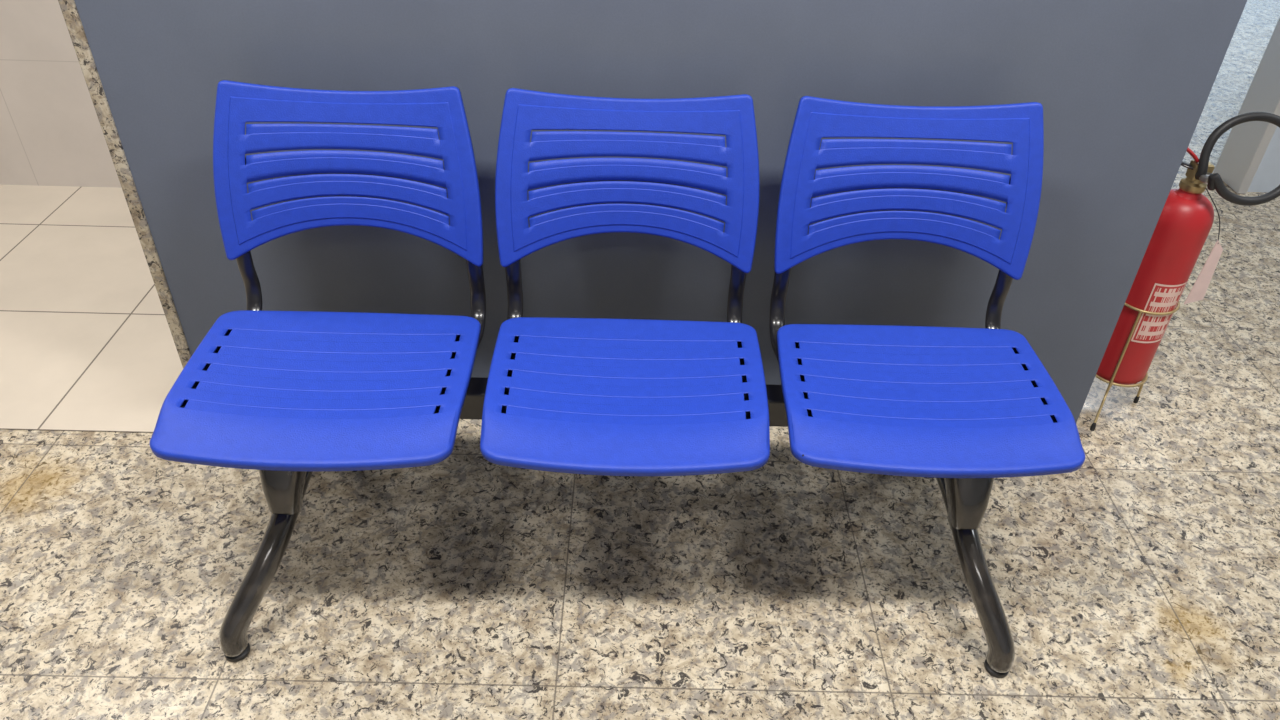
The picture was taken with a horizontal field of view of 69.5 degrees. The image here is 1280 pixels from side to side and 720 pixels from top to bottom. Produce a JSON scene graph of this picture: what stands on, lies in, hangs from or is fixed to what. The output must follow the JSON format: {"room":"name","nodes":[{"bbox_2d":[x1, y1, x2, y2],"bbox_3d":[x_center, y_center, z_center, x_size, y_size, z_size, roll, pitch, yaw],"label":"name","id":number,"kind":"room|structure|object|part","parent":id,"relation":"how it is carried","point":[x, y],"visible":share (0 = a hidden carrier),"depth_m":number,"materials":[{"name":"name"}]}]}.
{"room":"waiting area","nodes":[
{"label":"waiting area","id":0,"kind":"room"},
{"bbox_2d":[0,0,121,187],"bbox_3d":[-1.482,-1.743,2.367,6.000,2.800,0.140,1,37,-1],"label":"wall","id":1,"kind":"structure","parent":0,"point":[51,133],"depth_m":2.98,"materials":[{"name":"white tile"}]},
{"bbox_2d":[0,185,182,431],"bbox_3d":[-1.771,-0.217,2.647,5.500,0.001,1.240,1,37,-1],"label":"floor","id":2,"kind":"structure","parent":0,"point":[87,343],"depth_m":2.52,"materials":[{"name":"beige tile"}]},
{"bbox_2d":[0,0,1279,719],"bbox_3d":[0.481,-0.446,3.094,10.000,0.050,10.500,1,37,-1],"label":"floor","id":3,"kind":"structure","parent":0,"point":[1140,581],"depth_m":1.85,"materials":[{"name":"stone"}]},
{"bbox_2d":[150,80,1084,677],"bbox_3d":[-0.030,0.038,1.665,1.570,0.858,0.616,1,37,-1],"label":"bench","id":4,"kind":"object","parent":3,"relation":"on","point":[286,396],"visible":1,"depth_m":1.67,"materials":[{"name":"blue plastic"}]},
{"bbox_3d":[-0.772,0.043,1.657,0.056,0.016,0.325,1,37,-1],"label":"seat rail","id":5,"kind":"part","parent":4,"relation":"part of","materials":[{"name":"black plastic"}]},
{"bbox_3d":[-0.354,0.053,1.661,0.056,0.016,0.325,1,37,-1],"label":"seat rail","id":6,"kind":"part","parent":4,"relation":"part of","materials":[{"name":"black plastic"}]},
{"bbox_3d":[-0.230,0.056,1.662,0.056,0.016,0.325,1,37,-1],"label":"seat rail","id":7,"kind":"part","parent":4,"relation":"part of","materials":[{"name":"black plastic"}]},
{"bbox_3d":[0.178,0.066,1.666,0.056,0.016,0.325,1,37,-1],"label":"seat rail","id":8,"kind":"part","parent":4,"relation":"part of","materials":[{"name":"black plastic"}]},
{"bbox_3d":[0.298,0.069,1.667,0.056,0.016,0.325,1,37,-1],"label":"seat rail","id":9,"kind":"part","parent":4,"relation":"part of","materials":[{"name":"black plastic"}]},
{"bbox_3d":[0.706,0.078,1.671,0.056,0.016,0.325,1,37,-1],"label":"seat rail","id":10,"kind":"part","parent":4,"relation":"part of","materials":[{"name":"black plastic"}]},
{"bbox_2d":[1090,112,1279,430],"bbox_3d":[1.242,-0.202,2.123,0.268,0.759,0.250,1,37,-1],"label":"fire extinguisher","id":11,"kind":"object","parent":3,"relation":"on","point":[1185,222],"visible":0.85,"depth_m":2.05,"materials":[{"name":"red paint"}]},
{"bbox_3d":[1.126,0.028,2.183,0.006,0.308,0.074,22,41,25],"label":"stand leg","id":12,"kind":"part","parent":11,"relation":"part of","materials":[{"name":"gold metal"}]},
{"bbox_3d":[1.258,-0.019,2.250,0.014,0.306,0.007,1,37,-1],"label":"stand leg","id":13,"kind":"part","parent":11,"relation":"part of","materials":[{"name":"gold metal"}]},
{"bbox_3d":[1.162,-0.422,1.980,0.026,0.016,0.063,-29,47,-35],"label":"carry handle","id":14,"kind":"part","parent":11,"relation":"part of","materials":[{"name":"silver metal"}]},
{"bbox_3d":[1.169,-0.442,1.964,0.023,0.034,0.057,-22,43,-29],"label":"lever handle","id":15,"kind":"part","parent":11,"relation":"part of","materials":[{"name":"red paint"}]},
{"bbox_2d":[74,0,1246,422],"bbox_3d":[0.043,-1.001,1.436,2.089,2.800,0.100,1,37,-1],"label":"wall partition","id":16,"kind":"structure","parent":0,"point":[1123,88],"depth_m":1.75,"materials":[{"name":"grey paint"}]},
{"bbox_2d":[58,0,190,368],"bbox_3d":[-1.013,-1.026,1.426,0.027,2.800,0.112,1,37,-1],"label":"trim","id":17,"kind":"structure","parent":16,"relation":"attached to","point":[69,10],"depth_m":1.84,"materials":[{"name":"stone"}]},
{"bbox_2d":[1247,126,1279,191],"bbox_3d":[2.593,-1.764,2.567,0.750,2.800,0.140,1,37,-1],"label":"wall","id":18,"kind":"structure","parent":0,"point":[1266,178],"depth_m":3.29,"materials":[{"name":"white paint"}]},
{"bbox_2d":[1213,17,1279,193],"bbox_3d":[2.206,-1.774,2.564,0.035,2.800,0.180,1,37,-1],"label":"trim","id":19,"kind":"structure","parent":18,"relation":"attached to","point":[1245,147],"depth_m":3.25,"materials":[{"name":"grey paint"}]}
]}

